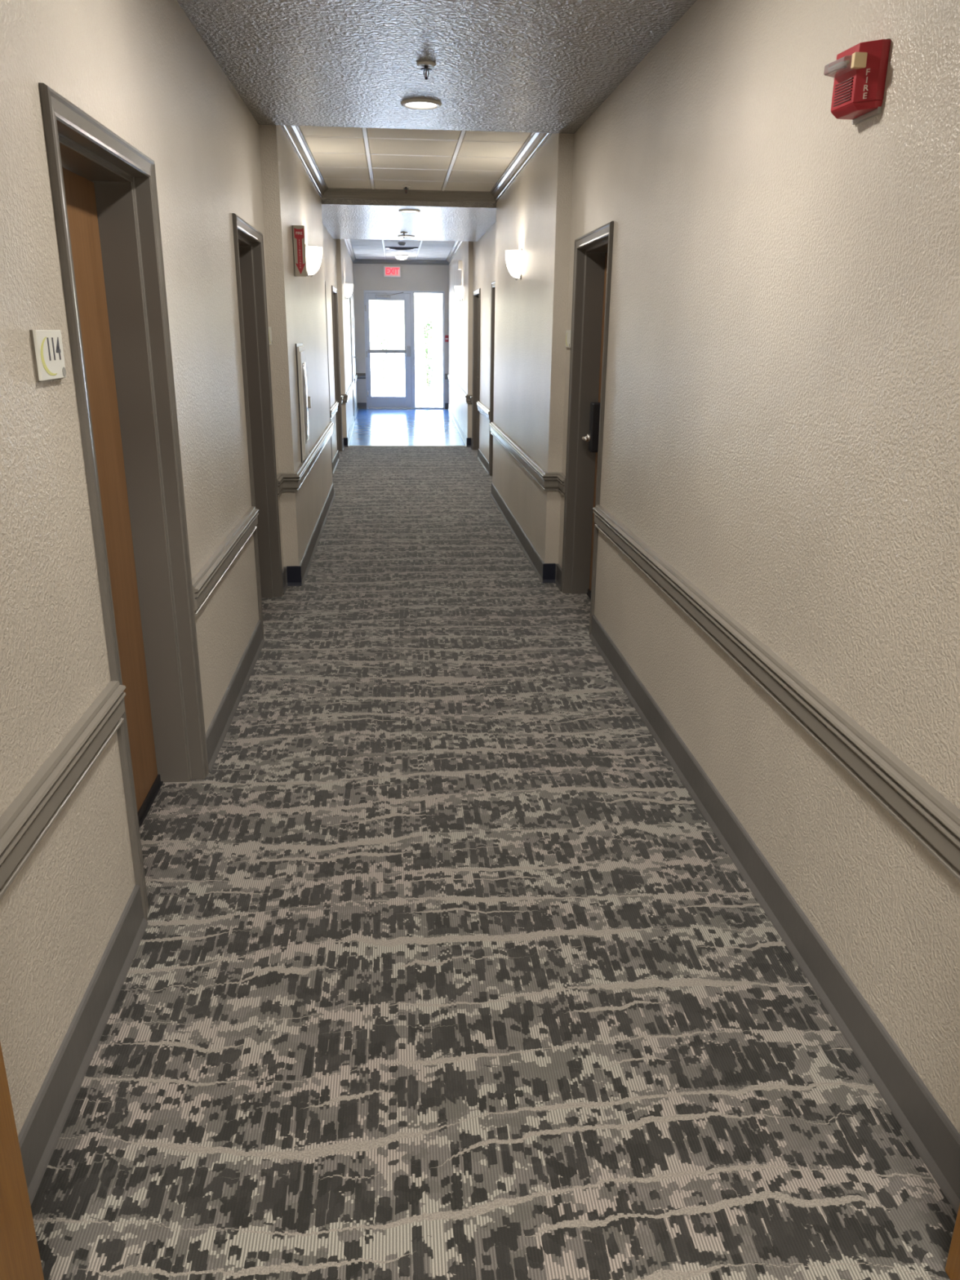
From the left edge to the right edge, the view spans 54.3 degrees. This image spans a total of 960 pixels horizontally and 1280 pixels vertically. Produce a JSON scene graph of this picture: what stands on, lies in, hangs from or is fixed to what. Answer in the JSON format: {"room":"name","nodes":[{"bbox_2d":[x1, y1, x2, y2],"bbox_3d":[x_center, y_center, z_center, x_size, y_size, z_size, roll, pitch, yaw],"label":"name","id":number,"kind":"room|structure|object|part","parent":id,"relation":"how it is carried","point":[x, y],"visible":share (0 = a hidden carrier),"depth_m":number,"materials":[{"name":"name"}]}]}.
{"room":"hotel corridor","nodes":[
{"label":"hotel corridor","id":0,"kind":"room"},
{"bbox_2d":[0,0,356,1135],"bbox_3d":[-1.745,-3.281,10.146,0.347,3.000,19.250,-1,18,-5],"label":"wall","id":1,"kind":"structure","parent":0,"point":[141,69],"depth_m":2.30,"materials":[{"name":"paint"}]},
{"bbox_2d":[29,329,66,382],"bbox_3d":[-0.912,-0.603,1.984,0.013,0.102,0.152,-1,18,-5],"label":"number plate","id":2,"kind":"object","parent":1,"relation":"attached to","point":[46,344],"visible":1,"depth_m":1.96,"materials":[{"name":"beige plastic"}]},
{"bbox_2d":[0,680,125,899],"bbox_3d":[-0.874,0.339,1.860,0.036,0.117,1.158,-1,18,-5],"label":"trim","id":3,"kind":"structure","parent":1,"relation":"attached to","point":[24,823],"depth_m":1.93,"materials":[{"name":"grey paint"}]},
{"bbox_2d":[17,884,148,1205],"bbox_3d":[-0.887,0.913,2.049,0.022,0.125,1.158,-1,18,-5],"label":"baseboard","id":4,"kind":"structure","parent":1,"relation":"attached to","point":[40,1133],"depth_m":2.07,"materials":[{"name":"plastic"}]},
{"bbox_2d":[38,82,208,920],"bbox_3d":[-1.068,-0.336,2.729,0.214,2.066,0.942,-1,18,-5],"label":"door","id":5,"kind":"structure","parent":1,"relation":"in","point":[104,193],"depth_m":2.95,"materials":[{"name":"grey paint"}]},
{"bbox_2d":[191,506,258,616],"bbox_3d":[-1.073,-0.380,4.034,0.036,0.117,1.554,-1,18,-5],"label":"trim","id":6,"kind":"structure","parent":1,"relation":"attached to","point":[206,580],"depth_m":3.81,"materials":[{"name":"grey paint"}]},
{"bbox_2d":[205,619,264,772],"bbox_3d":[-1.087,0.194,4.222,0.022,0.125,1.554,-1,18,-5],"label":"baseboard","id":7,"kind":"structure","parent":1,"relation":"attached to","point":[217,731],"depth_m":4.04,"materials":[{"name":"plastic"}]},
{"bbox_2d":[231,213,283,639],"bbox_3d":[-1.284,-1.126,5.087,0.214,2.085,0.942,-1,18,-5],"label":"door","id":8,"kind":"structure","parent":1,"relation":"in","point":[248,241],"depth_m":5.38,"materials":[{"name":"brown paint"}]},
{"bbox_2d":[267,326,272,345],"bbox_3d":[-1.235,-1.783,5.492,0.013,0.102,0.152,-1,18,-5],"label":"number plate","id":9,"kind":"object","parent":1,"relation":"attached to","point":[270,341],"visible":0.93,"depth_m":5.50,"materials":[{"name":"brown plastic"}]},
{"bbox_2d":[286,565,302,586],"bbox_3d":[-1.200,-0.413,6.052,0.090,0.128,0.026,-1,18,-5],"label":"baseboard","id":10,"kind":"structure","parent":1,"relation":"attached to","point":[294,572],"depth_m":6.05,"materials":[{"name":"black plastic"}]},
{"bbox_2d":[292,225,306,276],"bbox_3d":[-1.166,-2.512,6.054,0.078,0.305,0.032,-1,18,-5],"label":"arrow sign","id":11,"kind":"object","parent":1,"relation":"attached to","point":[298,231],"visible":1,"depth_m":6.04,"materials":[{"name":"red"}]},
{"bbox_2d":[295,342,311,462],"bbox_3d":[-1.200,-1.623,6.405,0.060,0.775,0.430,-1,18,-5],"label":"fire extinguisher cabinet","id":12,"kind":"object","parent":1,"relation":"attached to","point":[304,402],"visible":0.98,"depth_m":6.29,"materials":[{"name":"white metal"}]},
{"bbox_3d":[-1.198,-1.623,6.405,0.008,0.675,0.330,-1,18,-5],"label":"cabinet door","id":13,"kind":"part","parent":12,"relation":"part of","materials":[{"name":"white plastic"}]},
{"bbox_3d":[-1.195,-1.661,6.546,0.024,0.080,0.020,-1,18,-5],"label":"pull handle","id":14,"kind":"part","parent":12,"relation":"part of","materials":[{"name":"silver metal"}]},
{"bbox_2d":[280,124,328,198],"bbox_3d":[-1.259,-3.515,6.873,0.068,0.086,3.480,-1,18,-5],"label":"trim","id":15,"kind":"structure","parent":1,"relation":"attached to","point":[295,135],"depth_m":6.67,"materials":[{"name":"grey paint"}]},
{"bbox_2d":[276,421,333,497],"bbox_3d":[-1.363,-1.581,7.665,0.143,0.117,4.233,-1,18,-5],"label":"trim","id":16,"kind":"structure","parent":1,"relation":"attached to","point":[286,482],"depth_m":6.20,"materials":[{"name":"grey paint"}]},
{"bbox_2d":[282,483,335,594],"bbox_3d":[-1.376,-1.007,7.853,0.129,0.125,4.233,-1,18,-5],"label":"baseboard","id":17,"kind":"structure","parent":1,"relation":"attached to","point":[306,561],"depth_m":7.01,"materials":[{"name":"plastic"}]},
{"bbox_2d":[305,244,322,276],"bbox_3d":[-1.226,-2.808,6.941,0.121,0.221,0.204,-1,18,-5],"label":"wall sconce","id":18,"kind":"object","parent":1,"relation":"attached to","point":[313,255],"visible":1,"depth_m":6.88,"materials":[{"name":"white glass"}]},
{"bbox_2d":[324,280,333,474],"bbox_3d":[-1.744,-2.745,9.980,0.214,2.085,0.942,-1,18,-5],"label":"door","id":19,"kind":"structure","parent":1,"relation":"in","point":[325,281],"depth_m":10.38,"materials":[{"name":"brown wood"}]},
{"bbox_2d":[330,401,338,419],"bbox_3d":[-1.737,-2.735,11.153,0.036,0.117,1.268,-1,18,-5],"label":"trim","id":20,"kind":"structure","parent":1,"relation":"attached to","point":[334,407],"depth_m":11.05,"materials":[{"name":"grey paint"}]},
{"bbox_2d":[332,449,339,474],"bbox_3d":[-1.750,-2.162,11.341,0.022,0.125,1.268,-1,18,-5],"label":"baseboard","id":21,"kind":"structure","parent":1,"relation":"attached to","point":[335,460],"depth_m":11.31,"materials":[{"name":"plastic"}]},
{"bbox_2d":[331,285,342,453],"bbox_3d":[-1.936,-3.436,12.071,0.214,2.085,0.942,-1,18,-5],"label":"door","id":22,"kind":"structure","parent":1,"relation":"in","point":[334,291],"depth_m":12.35,"materials":[{"name":"brown wood"}]},
{"bbox_2d":[343,437,347,447],"bbox_3d":[-1.899,-2.800,13.265,0.058,0.128,0.026,-1,18,-5],"label":"baseboard","id":23,"kind":"structure","parent":1,"relation":"attached to","point":[345,439],"depth_m":13.26,"materials":[{"name":"black plastic"}]},
{"bbox_2d":[341,381,354,404],"bbox_3d":[-2.025,-3.866,14.570,0.095,0.117,4.070,-1,18,-5],"label":"trim","id":24,"kind":"structure","parent":1,"relation":"attached to","point":[344,397],"depth_m":13.34,"materials":[{"name":"grey paint"}]},
{"bbox_2d":[342,416,354,450],"bbox_3d":[-2.038,-3.292,14.758,0.081,0.125,4.069,-1,18,-5],"label":"baseboard","id":25,"kind":"structure","parent":1,"relation":"attached to","point":[349,434],"depth_m":14.42,"materials":[{"name":"plastic"}]},
{"bbox_2d":[344,282,353,298],"bbox_3d":[-1.937,-5.168,13.866,0.121,0.221,0.204,-1,18,-5],"label":"wall sconce","id":26,"kind":"object","parent":1,"relation":"attached to","point":[348,287],"visible":1,"depth_m":13.80,"materials":[{"name":"white glass"}]},
{"bbox_2d":[343,239,355,263],"bbox_3d":[-2.172,-6.548,15.609,0.068,0.086,6.801,-1,18,-6],"label":"trim","id":27,"kind":"structure","parent":1,"relation":"attached to","point":[348,242],"depth_m":16.02,"materials":[{"name":"grey paint"}]},
{"bbox_2d":[349,297,356,418],"bbox_3d":[-2.267,-5.018,16.846,0.084,2.090,0.960,-1,18,-6],"label":"door","id":28,"kind":"structure","parent":1,"relation":"in","point":[350,300],"depth_m":16.83,"materials":[{"name":"grey paint"}]},
{"bbox_2d":[354,373,365,384],"bbox_3d":[-2.386,-5.159,18.480,0.195,0.117,2.200,-1,18,-5],"label":"trim","id":29,"kind":"structure","parent":1,"relation":"attached to","point":[357,375],"depth_m":19.49,"materials":[{"name":"grey paint"}]},
{"bbox_2d":[355,402,366,416],"bbox_3d":[-2.392,-4.586,18.669,0.195,0.125,2.200,-1,18,-5],"label":"baseboard","id":30,"kind":"structure","parent":1,"relation":"attached to","point":[359,405],"depth_m":19.69,"materials":[{"name":"plastic"}]},
{"bbox_2d":[352,263,448,403],"bbox_3d":[-1.630,-6.335,19.408,2.700,3.000,0.160,-1,18,-5],"label":"wall","id":31,"kind":"structure","parent":0,"point":[428,277],"depth_m":19.04,"materials":[{"name":"paint"}]},
{"bbox_2d":[363,289,415,408],"bbox_3d":[-1.860,-5.982,19.378,1.025,2.347,0.299,-1,18,-5],"label":"door","id":32,"kind":"structure","parent":31,"relation":"in","point":[408,402],"depth_m":19.40,"materials":[{"name":"silver metal"}]},
{"bbox_2d":[383,266,400,277],"bbox_3d":[-1.770,-7.441,18.918,0.336,0.205,0.050,-1,18,-5],"label":"exit sign","id":33,"kind":"object","parent":31,"relation":"attached to","point":[388,271],"visible":1,"depth_m":18.90,"materials":[{"name":"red plastic"}]},
{"bbox_2d":[353,258,448,265],"bbox_3d":[-1.591,-7.617,18.867,1.930,0.086,0.068,-1,18,-5],"label":"trim","id":34,"kind":"structure","parent":31,"relation":"attached to","point":[357,260],"depth_m":18.86,"materials":[{"name":"grey paint"}]},
{"bbox_2d":[413,290,444,408],"bbox_3d":[-1.049,-6.027,19.537,0.620,2.345,0.110,-1,18,-5],"label":"window","id":35,"kind":"structure","parent":31,"relation":"in","point":[415,291],"depth_m":19.48,"materials":[{"name":"silver metal"}]},
{"bbox_2d":[444,335,448,342],"bbox_3d":[-0.688,-6.248,19.414,0.072,0.130,0.046,-1,18,-5],"label":"station","id":36,"kind":"object","parent":31,"relation":"attached to","point":[446,337],"visible":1,"depth_m":19.40,"materials":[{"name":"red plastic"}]},
{"bbox_2d":[350,239,455,260],"bbox_3d":[-1.267,-6.588,15.308,1.970,0.204,7.500,-1,18,-5],"label":"ceiling","id":37,"kind":"structure","parent":0,"point":[362,248],"depth_m":16.42,"materials":[{"name":"white tile"}]},
{"bbox_2d":[384,246,417,251],"bbox_3d":[-1.361,-6.774,16.242,0.570,0.042,0.570,-1,18,-5],"label":"ceiling light","id":38,"kind":"object","parent":37,"relation":"in","point":[387,248],"visible":1,"depth_m":16.15,"materials":[{"name":"white glass"}]},
{"bbox_2d":[394,254,408,259],"bbox_3d":[-1.481,-7.218,17.670,0.264,0.087,0.264,-1,18,-5],"label":"dome light","id":39,"kind":"object","parent":37,"relation":"attached to","point":[397,256],"visible":1,"depth_m":17.59,"materials":[{"name":"white glass"}]},
{"bbox_2d":[397,242,405,245],"bbox_3d":[-1.270,-6.422,15.204,0.128,0.050,0.128,-1,18,-5],"label":"smoke detector","id":40,"kind":"object","parent":37,"relation":"attached to","point":[398,243],"visible":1,"depth_m":15.16,"materials":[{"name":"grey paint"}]},
{"bbox_2d":[321,199,496,241],"bbox_3d":[-0.783,-4.737,10.176,2.450,0.435,3.450,-1,18,-5],"label":"ceiling","id":41,"kind":"structure","parent":0,"point":[344,219],"depth_m":9.68,"materials":[{"name":"paint"}]},
{"bbox_2d":[397,235,414,237],"bbox_3d":[-0.894,-4.893,11.357,0.206,0.011,0.206,-1,18,-5],"label":"recessed light","id":42,"kind":"object","parent":41,"relation":"in","point":[399,236],"visible":0.97,"depth_m":11.29,"materials":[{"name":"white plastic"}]},
{"bbox_2d":[399,208,420,213],"bbox_3d":[-0.673,-4.095,8.945,0.206,0.011,0.206,-1,18,-5],"label":"recessed light","id":43,"kind":"object","parent":41,"relation":"in","point":[406,211],"visible":1,"depth_m":8.94,"materials":[{"name":"white plastic"}]},
{"bbox_2d":[299,125,530,191],"bbox_3d":[-0.493,-3.662,6.895,1.643,0.204,3.480,-1,18,-5],"label":"ceiling","id":44,"kind":"structure","parent":0,"point":[346,157],"depth_m":6.90,"materials":[{"name":"beige tile"}]},
{"bbox_2d":[401,185,410,193],"bbox_3d":[-0.655,-3.987,8.295,0.084,0.063,0.084,-1,18,-5],"label":"sprinkler head","id":45,"kind":"object","parent":44,"relation":"attached to","point":[403,186],"visible":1,"depth_m":8.28},
{"bbox_2d":[177,0,697,133],"bbox_3d":[-0.096,-2.351,2.967,2.400,0.435,4.840,-1,18,-5],"label":"ceiling","id":46,"kind":"structure","parent":0,"point":[536,66],"depth_m":3.89,"materials":[{"name":"paint"}]},
{"bbox_2d":[400,98,441,110],"bbox_3d":[-0.297,-2.696,4.716,0.206,0.011,0.206,-1,18,-5],"label":"recessed light","id":47,"kind":"object","parent":46,"relation":"in","point":[413,104],"visible":1,"depth_m":4.71,"materials":[{"name":"white plastic"}]},
{"bbox_2d":[416,60,435,79],"bbox_3d":[-0.231,-2.436,4.015,0.084,0.063,0.084,-1,18,-5],"label":"sprinkler head","id":48,"kind":"object","parent":46,"relation":"attached to","point":[426,65],"visible":1,"depth_m":4.00},
{"bbox_2d":[31,408,956,1279],"bbox_3d":[-0.492,-1.255,8.960,4.200,0.080,23.220,-1,18,-5],"label":"floor","id":49,"kind":"structure","parent":0,"point":[442,966],"depth_m":2.33,"materials":[{"name":"carpet"}]},
{"bbox_2d":[448,0,959,1133],"bbox_3d":[0.201,-3.316,10.314,0.355,3.000,19.250,-1,18,-5],"label":"wall","id":50,"kind":"structure","parent":0,"point":[781,427],"depth_m":2.54,"materials":[{"name":"paint"}]},
{"bbox_2d":[348,445,465,446],"bbox_3d":[-1.039,-2.791,13.466,1.825,0.008,0.060,-1,18,-5],"label":"trim","id":51,"kind":"structure","parent":50,"relation":"attached to","point":[348,446],"depth_m":13.44,"materials":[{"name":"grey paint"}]},
{"bbox_2d":[321,187,495,202],"bbox_3d":[-0.643,-4.062,8.553,1.603,0.086,0.068,-1,18,-5],"label":"trim","id":52,"kind":"structure","parent":50,"relation":"attached to","point":[331,193],"depth_m":8.55,"materials":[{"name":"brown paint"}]},
{"bbox_2d":[445,240,462,265],"bbox_3d":[-0.426,-6.579,15.759,0.068,0.086,6.801,-1,18,-4],"label":"trim","id":53,"kind":"structure","parent":50,"relation":"attached to","point":[457,244],"depth_m":16.11,"materials":[{"name":"grey paint"}]},
{"bbox_2d":[444,403,471,448],"bbox_3d":[-0.420,-3.850,16.504,0.084,0.125,7.099,-1,18,-5],"label":"baseboard","id":54,"kind":"structure","parent":50,"relation":"attached to","point":[447,406],"depth_m":15.97,"materials":[{"name":"plastic"}]},
{"bbox_2d":[444,373,472,404],"bbox_3d":[-0.421,-4.424,16.314,0.098,0.117,7.099,-1,18,-5],"label":"trim","id":55,"kind":"structure","parent":50,"relation":"attached to","point":[468,398],"depth_m":14.76,"materials":[{"name":"grey paint"}]},
{"bbox_2d":[454,284,462,300],"bbox_3d":[-0.326,-5.259,14.195,0.121,0.221,0.204,-1,18,-5],"label":"wall sconce","id":56,"kind":"object","parent":50,"relation":"attached to","point":[458,289],"visible":1,"depth_m":14.13,"materials":[{"name":"white glass"}]},
{"bbox_2d":[457,260,462,270],"bbox_3d":[-0.311,-5.744,14.354,0.057,0.130,0.120,-1,18,-5],"label":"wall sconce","id":57,"kind":"object","parent":50,"relation":"attached to","point":[460,262],"visible":1,"depth_m":14.30,"materials":[{"name":"white glass"}]},
{"bbox_2d":[466,437,471,447],"bbox_3d":[-0.161,-2.830,13.415,0.063,0.128,0.026,-1,18,-5],"label":"baseboard","id":58,"kind":"structure","parent":50,"relation":"attached to","point":[468,439],"depth_m":13.41,"materials":[{"name":"black plastic"}]},
{"bbox_2d":[471,288,480,456],"bbox_3d":[0.045,-3.525,12.403,0.214,2.085,0.942,-1,18,-5],"label":"door","id":59,"kind":"structure","parent":50,"relation":"in","point":[477,294],"depth_m":12.69,"materials":[{"name":"brown wood"}]},
{"bbox_2d":[477,448,488,475],"bbox_3d":[0.042,-2.206,11.534,0.022,0.125,1.528,-1,18,-5],"label":"baseboard","id":60,"kind":"structure","parent":50,"relation":"attached to","point":[485,463],"depth_m":11.49,"materials":[{"name":"plastic"}]},
{"bbox_2d":[476,400,489,421],"bbox_3d":[0.041,-2.779,11.344,0.036,0.117,1.528,-1,18,-5],"label":"trim","id":61,"kind":"structure","parent":50,"relation":"attached to","point":[482,408],"depth_m":11.23,"materials":[{"name":"grey paint"}]},
{"bbox_2d":[488,280,495,475],"bbox_3d":[0.259,-2.752,10.067,0.214,2.085,0.942,-1,18,-5],"label":"door","id":62,"kind":"structure","parent":50,"relation":"in","point":[493,283],"depth_m":10.44,"materials":[{"name":"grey wood"}]},
{"bbox_2d":[505,248,522,279],"bbox_3d":[0.250,-2.834,7.068,0.121,0.221,0.204,-1,18,-5],"label":"wall sconce","id":63,"kind":"object","parent":50,"relation":"attached to","point":[513,258],"visible":1,"depth_m":7.00,"materials":[{"name":"white glass"}]},
{"bbox_2d":[489,132,551,202],"bbox_3d":[0.270,-3.542,7.005,0.068,0.086,3.480,-1,18,-5],"label":"trim","id":64,"kind":"structure","parent":50,"relation":"attached to","point":[534,142],"depth_m":6.81,"materials":[{"name":"grey paint"}]},
{"bbox_2d":[489,482,561,591],"bbox_3d":[0.313,-1.022,7.952,0.137,0.125,4.150,-1,18,-5],"label":"baseboard","id":65,"kind":"structure","parent":50,"relation":"attached to","point":[531,554],"depth_m":7.15,"materials":[{"name":"plastic"}]},
{"bbox_2d":[489,422,565,496],"bbox_3d":[0.313,-1.595,7.763,0.151,0.117,4.150,-1,18,-5],"label":"trim","id":66,"kind":"structure","parent":50,"relation":"attached to","point":[548,482],"depth_m":6.56,"materials":[{"name":"grey paint"}]},
{"bbox_2d":[542,563,555,582],"bbox_3d":[0.457,-0.442,6.194,0.083,0.128,0.026,-1,18,-5],"label":"baseboard","id":67,"kind":"structure","parent":50,"relation":"attached to","point":[548,569],"depth_m":6.19,"materials":[{"name":"black plastic"}]},
{"bbox_2d":[565,329,571,347],"bbox_3d":[0.535,-1.814,5.645,0.013,0.102,0.152,-1,18,-5],"label":"number plate","id":68,"kind":"object","parent":50,"relation":"attached to","point":[568,332],"visible":0.94,"depth_m":5.62,"materials":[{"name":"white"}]},
{"bbox_2d":[560,221,613,635],"bbox_3d":[0.676,-1.158,5.249,0.214,2.085,0.942,-1,18,-5],"label":"door","id":69,"kind":"structure","parent":50,"relation":"in","point":[593,251],"depth_m":5.53,"materials":[{"name":"grey wood"}]},
{"bbox_3d":[0.632,-1.187,5.517,0.063,0.026,0.133,-1,18,-5],"label":"lever","id":70,"kind":"part","parent":69,"relation":"part of","materials":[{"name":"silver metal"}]},
{"bbox_2d":[589,614,959,1214],"bbox_3d":[0.766,0.492,3.377,0.022,0.125,3.647,-1,18,-5],"label":"baseboard","id":71,"kind":"structure","parent":50,"relation":"attached to","point":[935,1138],"depth_m":2.38,"materials":[{"name":"plastic"}]},
{"bbox_2d":[592,504,959,881],"bbox_3d":[0.765,-0.081,3.187,0.036,0.117,3.647,-1,18,-5],"label":"trim","id":72,"kind":"structure","parent":50,"relation":"attached to","point":[931,818],"depth_m":2.32,"materials":[{"name":"grey paint"}]},
{"bbox_2d":[823,38,890,124],"bbox_3d":[0.816,-1.221,2.052,0.092,0.140,0.128,-1,18,-5],"label":"fire alarm","id":73,"kind":"object","parent":50,"relation":"attached to","point":[859,72],"visible":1,"depth_m":2.02,"materials":[{"name":"red plastic"}]},
{"bbox_3d":[0.857,-1.222,2.056,0.009,0.140,0.120,-1,18,-5],"label":"mounting plate","id":74,"kind":"part","parent":73,"relation":"part of","materials":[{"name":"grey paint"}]},
{"bbox_3d":[0.205,-0.264,1.063,4.000,3.000,0.160,-1,18,-5],"label":"wall","id":75,"kind":"structure","parent":0,"visible":0},
{"bbox_2d":[0,1041,959,1279],"bbox_3d":[0.084,0.155,1.183,1.661,2.126,0.183,-1,18,-5],"label":"door","id":76,"kind":"structure","parent":75,"relation":"in","point":[20,1256],"depth_m":1.39,"materials":[{"name":"brown wood"}]},
{"label":"outside","id":77,"kind":"structure","parent":0,"visible":0},
{"bbox_2d":[370,351,442,407],"bbox_3d":[-4.385,-14.076,48.102,80.000,0.270,59.440,-1,18,-5],"label":"ground","id":78,"kind":"structure","parent":77,"point":[393,386],"depth_m":32.41,"materials":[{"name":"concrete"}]},
{"bbox_2d":[369,329,397,385],"bbox_3d":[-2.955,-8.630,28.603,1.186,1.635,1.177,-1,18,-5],"label":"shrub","id":79,"kind":"object","parent":78,"relation":"on","point":[384,359],"visible":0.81,"depth_m":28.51,"materials":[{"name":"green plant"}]},
{"bbox_3d":[-2.900,-8.514,28.505,0.273,1.477,0.397,16,23,38],"label":"stem","id":80,"kind":"part","parent":79,"relation":"part of","materials":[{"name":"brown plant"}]},
{"bbox_2d":[415,316,438,397],"bbox_3d":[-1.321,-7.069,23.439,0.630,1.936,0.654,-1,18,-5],"label":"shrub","id":81,"kind":"object","parent":78,"relation":"on","point":[427,378],"visible":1,"depth_m":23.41,"materials":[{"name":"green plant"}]},
{"bbox_3d":[-1.294,-6.995,23.515,0.194,1.750,0.127,-5,19,-17],"label":"stem","id":82,"kind":"part","parent":81,"relation":"part of","materials":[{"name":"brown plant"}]}
]}

